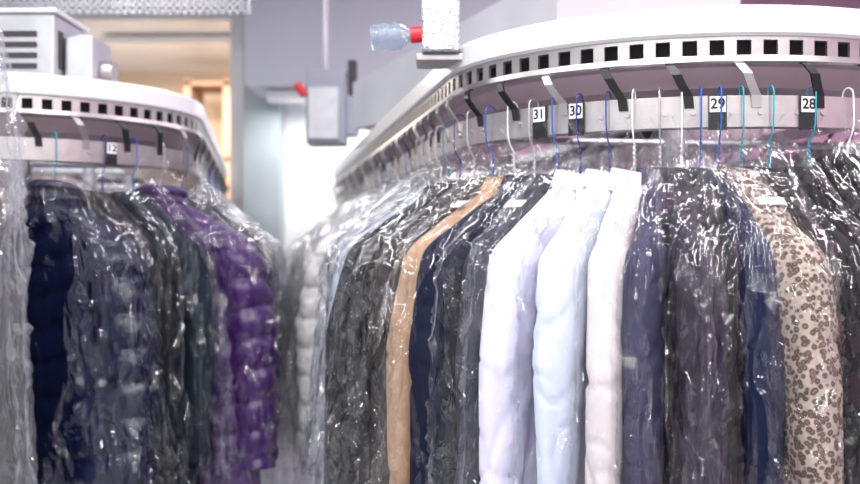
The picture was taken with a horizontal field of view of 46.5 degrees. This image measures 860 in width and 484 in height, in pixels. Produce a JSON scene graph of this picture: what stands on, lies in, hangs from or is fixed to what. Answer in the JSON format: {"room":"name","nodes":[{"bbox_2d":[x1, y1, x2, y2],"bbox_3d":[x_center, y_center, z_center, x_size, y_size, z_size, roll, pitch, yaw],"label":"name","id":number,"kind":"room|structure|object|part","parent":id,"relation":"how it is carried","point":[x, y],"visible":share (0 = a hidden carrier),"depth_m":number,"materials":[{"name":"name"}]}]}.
{"room":"laundry","nodes":[
{"label":"laundry","id":0,"kind":"room"},
{"bbox_2d":[0,7,44,224],"bbox_3d":[-2.775,-0.050,6.250,0.850,3.100,0.100,0,0,0],"label":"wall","id":1,"kind":"structure","parent":0,"point":[6,203],"depth_m":6.20,"materials":[{"name":"paint"}]},
{"bbox_2d":[59,7,229,25],"bbox_3d":[-1.745,-1.480,6.210,1.050,0.240,0.180,0,0,0],"label":"trim","id":2,"kind":"structure","parent":1,"relation":"attached to","point":[85,19],"depth_m":6.12,"materials":[{"name":"white metal"}]},
{"bbox_2d":[85,26,229,73],"bbox_3d":[-0.100,-1.625,3.500,6.200,0.050,12.200,0,0,0],"label":"ceiling","id":3,"kind":"structure","parent":0,"point":[129,61],"depth_m":8.53,"materials":[{"name":"beige paint"}]},
{"bbox_2d":[0,0,255,13],"bbox_3d":[-1.310,-1.258,4.125,1.180,0.685,0.250,0,0,0],"label":"cable tray","id":4,"kind":"object","parent":3,"relation":"attached to","point":[69,4],"visible":0.86,"depth_m":4.00,"materials":[{"name":"silver metal"}]},
{"bbox_2d":[100,36,229,48],"bbox_3d":[-1.800,-1.555,7.800,1.460,0.050,0.260,0,0,0],"label":"ceiling light fixture","id":5,"kind":"object","parent":3,"relation":"attached to","point":[115,42],"depth_m":7.67,"materials":[{"name":"white plastic"}]},
{"bbox_2d":[293,0,359,146],"bbox_3d":[-0.470,-1.020,4.570,0.290,1.160,0.180,0,0,0],"label":"control box","id":6,"kind":"object","parent":3,"relation":"attached to","point":[328,93],"visible":0.9,"depth_m":4.50,"materials":[{"name":"grey plastic"}]},
{"bbox_3d":[-0.580,-0.685,4.500,0.071,0.075,0.040,0,0,0],"label":"knob","id":7,"kind":"part","parent":6,"relation":"part of","materials":[{"name":"red plastic"}]},
{"bbox_3d":[-0.480,-0.580,4.492,0.140,0.240,0.015,0,0,0],"label":"door","id":8,"kind":"part","parent":6,"relation":"part of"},
{"bbox_2d":[416,0,461,68],"bbox_3d":[0.022,-0.993,2.197,0.105,1.215,0.206,0,0,0],"label":"box","id":9,"kind":"object","parent":3,"relation":"attached to","point":[439,18],"visible":0.91,"depth_m":2.10,"materials":[{"name":"metal"}]},
{"bbox_2d":[370,23,421,51],"bbox_3d":[-0.070,-0.434,2.120,0.114,0.061,0.058,0,0,0],"label":"plastic bottle","id":10,"kind":"object","parent":9,"relation":"attached to","point":[384,36],"visible":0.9,"depth_m":2.10,"materials":[{"name":"blue"}]},
{"bbox_2d":[117,74,229,197],"bbox_3d":[-1.600,-0.050,9.550,3.200,3.100,0.100,0,0,0],"label":"wall","id":11,"kind":"structure","parent":0,"point":[213,103],"depth_m":9.50,"materials":[{"name":"beige paint"}]},
{"bbox_2d":[245,0,500,96],"bbox_3d":[0.090,-1.235,5.850,2.220,0.730,0.700,0,0,0],"label":"wall","id":12,"kind":"structure","parent":0,"point":[283,38],"depth_m":5.50,"materials":[{"name":"paint"}]},
{"bbox_2d":[265,90,305,103],"bbox_3d":[-0.350,-0.835,5.750,1.160,0.050,0.200,0,0,0],"label":"ceiling light fixture","id":13,"kind":"object","parent":12,"relation":"attached to","point":[273,96],"visible":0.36,"depth_m":5.65,"materials":[{"name":"white plastic"}]},
{"bbox_2d":[353,0,739,137],"bbox_3d":[0.269,-0.595,3.532,0.903,0.310,1.552,0,0,-15],"label":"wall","id":14,"kind":"structure","parent":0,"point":[377,93],"depth_m":3.07,"materials":[{"name":"white paint"}]},
{"bbox_2d":[285,0,859,467],"bbox_3d":[0.990,-0.050,6.250,4.020,3.100,0.100,0,0,0],"label":"wall","id":15,"kind":"structure","parent":0,"point":[310,203],"depth_m":6.20,"materials":[{"name":"white paint"}]},
{"bbox_2d":[230,7,242,226],"bbox_3d":[-1.170,-0.050,6.200,0.100,3.100,0.200,0,0,0],"label":"trim","id":16,"kind":"structure","parent":15,"relation":"attached to","point":[236,20],"depth_m":6.10,"materials":[{"name":"grey metal"}]},
{"bbox_2d":[243,7,284,483],"bbox_3d":[-1.010,-0.050,6.150,0.220,3.100,0.300,0,0,0],"label":"trim","id":17,"kind":"structure","parent":15,"relation":"attached to","point":[263,121],"depth_m":6.00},
{"bbox_2d":[284,468,317,483],"bbox_3d":[1.050,1.450,6.190,3.900,0.100,0.020,0,0,0],"label":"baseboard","id":18,"kind":"structure","parent":15,"relation":"attached to","point":[291,475],"depth_m":6.18,"materials":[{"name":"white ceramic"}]},
{"bbox_3d":[-0.100,1.525,3.500,6.200,0.050,12.200,0,0,0],"label":"floor","id":19,"kind":"structure","parent":0,"visible":0},
{"bbox_2d":[0,71,228,219],"bbox_3d":[-1.452,0.537,4.263,1.108,1.925,3.694,0,0,-10],"label":"conveyor","id":20,"kind":"object","parent":19,"relation":"on","point":[33,106],"visible":0.68,"depth_m":2.69,"materials":[{"name":"white metal"}]},
{"bbox_2d":[0,199,11,483],"bbox_3d":[-1.108,0.232,2.489,0.216,1.024,0.709,0,0,-19],"label":"suit jacket","id":21,"kind":"object","parent":20,"relation":"hanging from","point":[5,315],"visible":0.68,"depth_m":2.49,"materials":[{"name":"blue fabric"}]},
{"bbox_2d":[0,8,117,80],"bbox_3d":[-1.040,-0.521,2.740,0.340,0.182,0.260,0,0,0],"label":"machine housing","id":22,"kind":"object","parent":20,"relation":"on","point":[32,40],"visible":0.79,"depth_m":2.62,"materials":[{"name":"white metal"}]},
{"bbox_3d":[-1.093,-0.606,2.740,0.235,0.012,0.260,0,0,0],"label":"lid","id":23,"kind":"part","parent":22,"relation":"part of","materials":[{"name":"white plastic"}]},
{"bbox_2d":[4,131,160,483],"bbox_3d":[-0.945,0.247,2.530,0.855,1.056,0.286,0,0,40],"label":"puffer jacket","id":24,"kind":"object","parent":20,"relation":"hanging from","point":[85,403],"visible":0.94,"depth_m":2.39,"materials":[{"name":"blue fabric"}]},
{"bbox_3d":[-0.837,-0.231,2.626,0.003,0.062,0.032,0,0,42],"label":"tag plate","id":25,"kind":"part","parent":20,"relation":"part of","materials":[{"name":"black plastic"}]},
{"bbox_3d":[-1.451,-0.232,4.261,1.052,0.060,3.652,0,0,-10],"label":"hanger rail","id":26,"kind":"part","parent":20,"relation":"part of","materials":[{"name":"metal"}]},
{"bbox_2d":[79,135,172,475],"bbox_3d":[-0.869,0.263,2.636,0.726,1.087,0.219,0,0,36],"label":"suit jacket","id":27,"kind":"object","parent":20,"relation":"hanging from","point":[107,206],"visible":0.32,"depth_m":2.48,"materials":[{"name":"grey fabric"}]},
{"bbox_2d":[111,138,214,483],"bbox_3d":[-0.801,0.275,2.691,0.737,1.112,0.205,0,0,26],"label":"suit jacket","id":28,"kind":"object","parent":20,"relation":"hanging from","point":[193,346],"visible":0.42,"depth_m":2.58,"materials":[{"name":"fabric"}]},
{"bbox_2d":[203,162,208,198],"bbox_3d":[-0.802,0.229,3.500,0.718,1.018,0.198,0,0,-18],"label":"dress shirt","id":29,"kind":"object","parent":20,"relation":"hanging from","point":[203,162],"visible":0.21,"depth_m":3.50,"materials":[{"name":"silver metal"}]},
{"bbox_2d":[133,142,279,483],"bbox_3d":[-0.735,0.294,2.777,0.872,1.150,0.288,0,0,15],"label":"puffer jacket","id":30,"kind":"object","parent":20,"relation":"hanging from","point":[244,435],"visible":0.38,"depth_m":2.66,"materials":[{"name":"purple fabric"}]},
{"bbox_2d":[205,164,221,211],"bbox_3d":[-0.821,0.244,3.607,0.718,1.048,0.218,0,0,0],"label":"suit jacket","id":31,"kind":"object","parent":20,"relation":"hanging from","point":[205,164],"visible":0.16,"depth_m":3.61,"materials":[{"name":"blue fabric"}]},
{"bbox_2d":[208,171,224,214],"bbox_3d":[-0.860,0.229,3.843,0.718,1.018,0.213,0,0,-4],"label":"suit jacket","id":32,"kind":"object","parent":20,"relation":"hanging from","point":[212,171],"visible":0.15,"depth_m":3.84,"materials":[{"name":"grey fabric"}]},
{"bbox_2d":[180,146,258,251],"bbox_3d":[-0.736,0.307,2.901,0.728,1.174,0.192,0,0,11],"label":"suit jacket","id":33,"kind":"object","parent":20,"relation":"hanging from","point":[194,202],"visible":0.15,"depth_m":2.87,"materials":[{"name":"grey fabric"}]},
{"bbox_2d":[197,153,280,421],"bbox_3d":[-0.737,0.229,3.158,0.688,1.018,0.216,0,0,0],"label":"suit jacket","id":34,"kind":"object","parent":20,"relation":"hanging from","point":[209,205],"visible":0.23,"depth_m":3.15,"materials":[{"name":"grey fabric"}]},
{"bbox_2d":[199,159,280,354],"bbox_3d":[-0.762,0.244,3.266,0.718,1.048,0.203,0,0,-6],"label":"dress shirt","id":35,"kind":"object","parent":20,"relation":"hanging from","point":[204,159],"visible":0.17,"depth_m":3.27,"materials":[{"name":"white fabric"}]},
{"bbox_2d":[201,159,280,370],"bbox_3d":[-0.763,0.259,3.385,0.706,1.078,0.203,0,0,-16],"label":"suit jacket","id":36,"kind":"object","parent":20,"relation":"hanging from","point":[201,159],"visible":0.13,"depth_m":3.38,"materials":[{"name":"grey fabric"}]},
{"bbox_2d":[219,188,285,393],"bbox_3d":[-1.056,0.244,4.966,0.718,1.048,0.218,0,0,-6],"label":"suit jacket","id":37,"kind":"object","parent":20,"relation":"hanging from","point":[222,188],"visible":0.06,"depth_m":5.01,"materials":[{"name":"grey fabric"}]},
{"bbox_2d":[220,189,285,398],"bbox_3d":[-1.074,0.259,5.083,0.706,1.078,0.189,0,0,-1],"label":"dress shirt","id":38,"kind":"object","parent":20,"relation":"hanging from","point":[223,189],"visible":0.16,"depth_m":5.08,"materials":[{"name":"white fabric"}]},
{"bbox_2d":[218,198,287,392],"bbox_3d":[-1.037,0.229,4.861,0.717,1.018,0.198,0,0,-9],"label":"dress shirt","id":39,"kind":"object","parent":20,"relation":"hanging from","point":[221,198],"visible":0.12,"depth_m":4.88,"materials":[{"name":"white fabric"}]},
{"bbox_2d":[218,198,287,406],"bbox_3d":[-0.998,0.259,4.745,0.706,1.078,0.203,0,0,-14],"label":"suit jacket","id":40,"kind":"object","parent":20,"relation":"hanging from","point":[220,198],"visible":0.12,"depth_m":4.80,"materials":[{"name":"grey fabric"}]},
{"bbox_2d":[221,192,285,381],"bbox_3d":[-1.095,0.229,5.202,0.718,1.018,0.213,0,0,-9],"label":"suit jacket","id":41,"kind":"object","parent":20,"relation":"hanging from","point":[224,192],"visible":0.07,"depth_m":5.21,"materials":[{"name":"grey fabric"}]},
{"bbox_2d":[223,192,283,387],"bbox_3d":[-1.132,0.259,5.421,0.706,1.078,0.203,0,0,-8],"label":"suit jacket","id":42,"kind":"object","parent":20,"relation":"hanging from","point":[225,192],"visible":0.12,"depth_m":5.43,"materials":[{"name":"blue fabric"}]},
{"bbox_2d":[222,202,286,384],"bbox_3d":[-1.094,0.244,5.311,0.718,1.048,0.203,0,0,-19],"label":"dress shirt","id":43,"kind":"object","parent":20,"relation":"hanging from","point":[224,202],"visible":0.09,"depth_m":5.37,"materials":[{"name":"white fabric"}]},
{"bbox_2d":[213,180,295,413],"bbox_3d":[-0.918,0.244,4.289,0.718,1.048,0.218,0,0,-13],"label":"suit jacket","id":44,"kind":"object","parent":20,"relation":"hanging from","point":[217,180],"visible":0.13,"depth_m":4.32,"materials":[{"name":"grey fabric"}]},
{"bbox_2d":[214,178,294,416],"bbox_3d":[-0.940,0.259,4.404,0.706,1.078,0.189,0,0,-9],"label":"dress shirt","id":45,"kind":"object","parent":20,"relation":"hanging from","point":[215,178],"visible":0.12,"depth_m":4.45,"materials":[{"name":"white fabric"}]},
{"bbox_2d":[215,180,294,402],"bbox_3d":[-0.959,0.229,4.524,0.718,1.018,0.213,0,0,-4],"label":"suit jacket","id":46,"kind":"object","parent":20,"relation":"hanging from","point":[216,180],"visible":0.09,"depth_m":4.52,"materials":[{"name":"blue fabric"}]},
{"bbox_2d":[183,79,229,215],"bbox_3d":[-1.910,0.050,8.850,0.420,2.900,0.500,0,0,0],"label":"storage shelf","id":47,"kind":"object","parent":19,"relation":"on","point":[195,90],"visible":0.15,"depth_m":8.60,"materials":[{"name":"brown wood"}]},
{"bbox_3d":[-1.910,-1.365,8.850,0.420,0.030,0.500,0,0,0],"label":"shelf","id":48,"kind":"part","parent":47,"relation":"part of","materials":[{"name":"brown wood"}]},
{"bbox_2d":[331,5,859,207],"bbox_3d":[0.301,0.537,4.005,1.150,1.925,4.530,0,0,-10],"label":"conveyor","id":49,"kind":"object","parent":19,"relation":"on","point":[792,49],"visible":0.76,"depth_m":1.90,"materials":[{"name":"white metal"}]},
{"bbox_2d":[281,186,345,394],"bbox_3d":[-0.466,0.249,5.023,0.718,1.059,0.203,0,0,-12],"label":"dress shirt","id":50,"kind":"object","parent":49,"relation":"hanging from","point":[336,216],"visible":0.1,"depth_m":5.00,"materials":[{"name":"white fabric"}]},
{"bbox_2d":[284,185,348,393],"bbox_3d":[-0.367,0.234,4.925,0.749,1.050,0.213,-2,0,-4],"label":"suit jacket","id":51,"kind":"object","parent":49,"relation":"hanging from","point":[347,185],"visible":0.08,"depth_m":4.93,"materials":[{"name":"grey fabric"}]},
{"bbox_2d":[283,184,350,411],"bbox_3d":[-0.373,0.260,4.835,0.707,1.081,0.189,0,0,-12],"label":"dress shirt","id":52,"kind":"object","parent":49,"relation":"hanging from","point":[347,184],"visible":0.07,"depth_m":4.79,"materials":[{"name":"purple fabric"}]},
{"bbox_2d":[285,183,351,409],"bbox_3d":[-0.349,0.246,4.740,0.718,1.053,0.218,0,0,-12],"label":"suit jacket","id":53,"kind":"object","parent":49,"relation":"hanging from","point":[341,216],"visible":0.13,"depth_m":4.71,"materials":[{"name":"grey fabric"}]},
{"bbox_2d":[286,183,353,405],"bbox_3d":[-0.318,0.234,4.634,0.747,1.048,0.198,-2,0,-11],"label":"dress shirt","id":54,"kind":"object","parent":49,"relation":"hanging from","point":[350,183],"visible":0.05,"depth_m":4.63,"materials":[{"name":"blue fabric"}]},
{"bbox_2d":[287,180,355,417],"bbox_3d":[-0.341,0.260,4.535,0.706,1.081,0.203,0,0,-11],"label":"suit jacket","id":55,"kind":"object","parent":49,"relation":"hanging from","point":[355,180],"visible":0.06,"depth_m":4.53,"materials":[{"name":"blue fabric"}]},
{"bbox_2d":[288,178,360,413],"bbox_3d":[-0.285,0.234,4.332,0.746,1.049,0.198,-2,0,-3],"label":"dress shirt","id":56,"kind":"object","parent":49,"relation":"hanging from","point":[357,178],"visible":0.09,"depth_m":4.33,"materials":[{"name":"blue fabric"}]},
{"bbox_2d":[292,179,358,413],"bbox_3d":[-0.328,0.247,4.437,0.717,1.054,0.203,0,0,-9],"label":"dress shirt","id":57,"kind":"object","parent":49,"relation":"hanging from","point":[357,179],"visible":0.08,"depth_m":4.43,"materials":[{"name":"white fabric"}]},
{"bbox_2d":[284,176,367,397],"bbox_3d":[-0.258,0.266,4.213,0.882,1.093,0.283,0,0,-10],"label":"puffer jacket","id":58,"kind":"object","parent":49,"relation":"hanging from","point":[295,281],"visible":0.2,"depth_m":4.13,"materials":[{"name":"white fabric"}]},
{"bbox_2d":[309,174,367,255],"bbox_3d":[-0.265,0.246,4.113,0.717,1.052,0.218,0,0,-13],"label":"suit jacket","id":59,"kind":"object","parent":49,"relation":"hanging from","point":[353,212],"visible":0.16,"depth_m":4.10,"materials":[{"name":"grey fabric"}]},
{"bbox_2d":[311,169,373,253],"bbox_3d":[-0.248,0.248,3.812,0.718,1.056,0.203,0,0,-12],"label":"dress shirt","id":60,"kind":"object","parent":49,"relation":"hanging from","point":[361,208],"visible":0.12,"depth_m":3.78,"materials":[{"name":"white fabric"}]},
{"bbox_2d":[314,167,378,251],"bbox_3d":[-0.193,0.230,3.711,0.723,1.024,0.198,0,0,-5],"label":"dress shirt","id":61,"kind":"object","parent":49,"relation":"hanging from","point":[364,208],"visible":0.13,"depth_m":3.71,"materials":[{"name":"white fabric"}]},
{"bbox_2d":[323,163,385,240],"bbox_3d":[-0.188,0.250,3.515,0.716,1.061,0.203,0,0,-12],"label":"dress shirt","id":62,"kind":"object","parent":49,"relation":"hanging from","point":[380,163],"visible":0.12,"depth_m":3.50,"materials":[{"name":"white fabric"}]},
{"bbox_2d":[295,145,419,483],"bbox_3d":[-0.049,0.249,2.904,0.897,1.058,0.304,0,0,-18],"label":"puffer jacket","id":63,"kind":"object","parent":49,"relation":"hanging from","point":[314,299],"visible":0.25,"depth_m":2.78,"materials":[{"name":"white fabric"}]},
{"bbox_2d":[351,172,368,218],"bbox_3d":[-0.249,0.230,4.006,0.726,1.028,0.198,-1,0,-3],"label":"dress shirt","id":64,"kind":"object","parent":49,"relation":"hanging from","point":[357,210],"visible":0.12,"depth_m":4.01,"materials":[{"name":"white fabric"}]},
{"bbox_2d":[335,160,389,233],"bbox_3d":[-0.164,0.234,3.411,0.746,1.049,0.213,2,0,-9],"label":"suit jacket","id":65,"kind":"object","parent":49,"relation":"hanging from","point":[371,207],"visible":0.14,"depth_m":3.40,"materials":[{"name":"grey fabric"}]},
{"bbox_2d":[350,158,393,225],"bbox_3d":[-0.156,0.262,3.319,0.707,1.084,0.189,0,0,-10],"label":"dress shirt","id":66,"kind":"object","parent":49,"relation":"hanging from","point":[377,203],"visible":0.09,"depth_m":3.31,"materials":[{"name":"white fabric"}]},
{"bbox_2d":[327,142,418,322],"bbox_3d":[-0.014,0.279,2.801,0.715,1.118,0.205,0,0,-7],"label":"suit jacket","id":67,"kind":"object","parent":49,"relation":"hanging from","point":[400,199],"visible":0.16,"depth_m":2.78,"materials":[{"name":"grey fabric"}]},
{"bbox_2d":[364,165,381,212],"bbox_3d":[-0.145,0.263,3.625,0.708,1.087,0.203,0,0,-9],"label":"suit jacket","id":68,"kind":"object","parent":49,"relation":"hanging from","point":[380,165],"visible":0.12,"depth_m":3.62,"materials":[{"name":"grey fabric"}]},
{"bbox_2d":[327,135,431,321],"bbox_3d":[0.001,0.244,2.605,0.700,1.049,0.190,0,0,-2],"label":"dress shirt","id":69,"kind":"object","parent":49,"relation":"hanging from","point":[412,194],"visible":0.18,"depth_m":2.58,"materials":[{"name":"blue fabric"}]},
{"bbox_2d":[375,155,395,211],"bbox_3d":[-0.095,0.245,3.227,0.718,1.051,0.218,0,0,0],"label":"suit jacket","id":70,"kind":"object","parent":49,"relation":"hanging from","point":[381,204],"visible":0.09,"depth_m":3.22,"materials":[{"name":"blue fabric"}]},
{"bbox_2d":[327,125,444,324],"bbox_3d":[-0.003,0.309,2.401,0.707,1.178,0.179,0,0,-11],"label":"dress shirt","id":71,"kind":"object","parent":49,"relation":"hanging from","point":[352,243],"visible":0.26,"depth_m":2.37,"materials":[{"name":"blue fabric"}]},
{"bbox_2d":[382,152,401,208],"bbox_3d":[-0.079,0.233,3.124,0.742,1.044,0.198,-1,0,-17],"label":"dress shirt","id":72,"kind":"object","parent":49,"relation":"hanging from","point":[397,152],"visible":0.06,"depth_m":3.12,"materials":[{"name":"silver metal"}]},
{"bbox_2d":[324,114,465,483],"bbox_3d":[0.055,0.277,2.188,0.773,1.116,0.205,0,0,-6],"label":"suit jacket","id":73,"kind":"object","parent":49,"relation":"hanging from","point":[334,458],"visible":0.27,"depth_m":2.13,"materials":[{"name":"grey fabric"}]},
{"bbox_2d":[387,149,406,200],"bbox_3d":[-0.102,0.261,3.025,0.707,1.083,0.189,0,0,-6],"label":"dress shirt","id":74,"kind":"object","parent":49,"relation":"hanging from","point":[402,149],"visible":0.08,"depth_m":3.02,"materials":[{"name":"silver metal"}]},
{"bbox_2d":[371,138,424,226],"bbox_3d":[-0.004,0.263,2.699,0.704,1.086,0.204,0,0,-14],"label":"dress shirt","id":75,"kind":"object","parent":49,"relation":"hanging from","point":[407,194],"visible":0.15,"depth_m":2.70,"materials":[{"name":"white fabric"}]},
{"bbox_2d":[359,120,453,239],"bbox_3d":[0.005,0.293,2.300,0.714,1.148,0.206,0,0,-3],"label":"suit jacket","id":76,"kind":"object","parent":49,"relation":"hanging from","point":[427,189],"visible":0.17,"depth_m":2.29,"materials":[{"name":"plastic"}]},
{"bbox_2d":[344,110,475,483],"bbox_3d":[0.109,0.260,2.113,0.771,1.087,0.230,0,0,-6],"label":"suit jacket","id":77,"kind":"object","parent":49,"relation":"hanging from","point":[356,419],"visible":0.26,"depth_m":2.06,"materials":[{"name":"black fabric"}]},
{"bbox_2d":[414,130,437,199],"bbox_3d":[0.037,0.234,2.507,0.688,1.028,0.201,0,0,-11],"label":"dress shirt","id":78,"kind":"object","parent":49,"relation":"hanging from","point":[431,130],"visible":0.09,"depth_m":2.50,"materials":[{"name":"white metal"}]},
{"bbox_2d":[366,105,495,483],"bbox_3d":[0.153,0.249,2.060,0.755,1.060,0.205,0,0,-19],"label":"suit jacket","id":79,"kind":"object","parent":49,"relation":"hanging from","point":[390,266],"visible":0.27,"depth_m":1.96,"materials":[{"name":"black fabric"}]},
{"bbox_2d":[386,101,517,483],"bbox_3d":[0.171,0.260,1.994,0.709,1.080,0.238,0,0,-20],"label":"coat","id":80,"kind":"object","parent":49,"relation":"hanging from","point":[398,377],"visible":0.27,"depth_m":1.86,"materials":[{"name":"beige fabric"}]},
{"bbox_2d":[408,98,538,483],"bbox_3d":[0.192,0.306,1.946,0.764,1.173,0.192,0,0,-26],"label":"suit jacket","id":81,"kind":"object","parent":49,"relation":"hanging from","point":[435,453],"visible":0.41,"depth_m":1.80,"materials":[{"name":"blue fabric"}]},
{"bbox_2d":[455,97,559,483],"bbox_3d":[0.278,0.294,1.942,0.771,1.149,0.206,0,0,-43],"label":"suit jacket","id":82,"kind":"object","parent":49,"relation":"hanging from","point":[475,268],"visible":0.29,"depth_m":1.74,"materials":[{"name":"grey fabric"}]},
{"bbox_2d":[479,93,585,483],"bbox_3d":[0.269,0.277,1.869,0.191,1.114,0.773,0,0,43],"label":"dress shirt","id":83,"kind":"object","parent":49,"relation":"hanging from","point":[507,434],"visible":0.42,"depth_m":1.69,"materials":[{"name":"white fabric"}]},
{"bbox_3d":[0.212,-0.231,1.931,0.032,0.062,0.003,0,0,44],"label":"tag plate","id":84,"kind":"part","parent":49,"relation":"part of","materials":[{"name":"black plastic"}]},
{"bbox_2d":[532,91,616,483],"bbox_3d":[0.341,0.261,1.855,0.213,1.091,0.775,0,1,36],"label":"dress shirt","id":85,"kind":"object","parent":49,"relation":"hanging from","point":[560,378],"visible":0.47,"depth_m":1.65,"materials":[{"name":"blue fabric"}]},
{"bbox_3d":[0.275,-0.231,1.880,0.032,0.062,0.003,0,0,35],"label":"tag plate","id":86,"kind":"part","parent":49,"relation":"part of","materials":[{"name":"black plastic"}]},
{"bbox_3d":[0.301,-0.232,4.005,1.092,0.060,4.492,0,0,-10],"label":"hanger rail","id":87,"kind":"part","parent":49,"relation":"part of","materials":[{"name":"metal"}]},
{"bbox_2d":[585,89,644,483],"bbox_3d":[0.385,0.248,1.860,0.191,1.057,0.756,0,0,28],"label":"dress shirt","id":88,"kind":"object","parent":49,"relation":"hanging from","point":[604,461],"visible":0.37,"depth_m":1.61,"materials":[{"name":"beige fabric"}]},
{"bbox_2d":[622,88,667,483],"bbox_3d":[0.425,0.232,1.832,0.201,1.025,0.744,0,0,19],"label":"dress shirt","id":89,"kind":"object","parent":49,"relation":"hanging from","point":[645,276],"visible":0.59,"depth_m":1.58,"materials":[{"name":"blue fabric"}]},
{"bbox_2d":[652,92,728,483],"bbox_3d":[0.450,0.307,1.786,0.192,1.176,0.763,0,0,9],"label":"suit jacket","id":90,"kind":"object","parent":49,"relation":"hanging from","point":[695,389],"visible":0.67,"depth_m":1.55,"materials":[{"name":"fabric"}]},
{"bbox_2d":[672,86,743,483],"bbox_3d":[0.490,0.291,1.799,0.206,1.142,0.772,0,0,13],"label":"suit jacket","id":91,"kind":"object","parent":49,"relation":"hanging from","point":[711,210],"visible":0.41,"depth_m":1.56,"materials":[{"name":"black fabric"}]},
{"bbox_3d":[0.513,-0.231,1.786,0.032,0.062,0.003,0,0,8],"label":"tag plate","id":92,"kind":"part","parent":49,"relation":"part of","materials":[{"name":"black plastic"}]},
{"bbox_2d":[688,86,785,483],"bbox_3d":[0.519,0.281,1.841,0.205,1.122,0.773,0,0,0],"label":"suit jacket","id":93,"kind":"object","parent":49,"relation":"hanging from","point":[763,375],"visible":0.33,"depth_m":1.55,"materials":[{"name":"blue fabric"}]},
{"bbox_2d":[710,85,843,483],"bbox_3d":[0.565,0.261,1.789,0.253,1.090,0.774,0,-1,-4],"label":"coat","id":94,"kind":"object","parent":49,"relation":"hanging from","point":[813,427],"visible":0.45,"depth_m":1.53,"materials":[{"name":"beige fabric"}]},
{"bbox_2d":[739,85,859,483],"bbox_3d":[0.604,0.247,1.805,0.205,1.055,0.755,0,0,-16],"label":"suit jacket","id":95,"kind":"object","parent":49,"relation":"hanging from","point":[843,257],"visible":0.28,"depth_m":1.56,"materials":[{"name":"black fabric"}]},
{"bbox_3d":[0.676,-0.231,1.787,0.032,0.062,0.003,0,0,-9],"label":"tag plate","id":96,"kind":"part","parent":49,"relation":"part of","materials":[{"name":"black plastic"}]},
{"bbox_2d":[776,86,859,250],"bbox_3d":[0.669,0.234,1.827,0.216,1.028,0.745,0,0,-26],"label":"suit jacket","id":97,"kind":"object","parent":49,"relation":"hanging from","point":[840,205],"visible":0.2,"depth_m":1.73,"materials":[{"name":"black fabric"}]},
{"bbox_2d":[810,87,859,197],"bbox_3d":[0.769,0.307,1.798,0.268,1.176,0.764,0,0,-32],"label":"puffer jacket","id":98,"kind":"object","parent":49,"relation":"hanging from","point":[846,167],"visible":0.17,"depth_m":1.77,"materials":[{"name":"clear plastic"}]}
]}

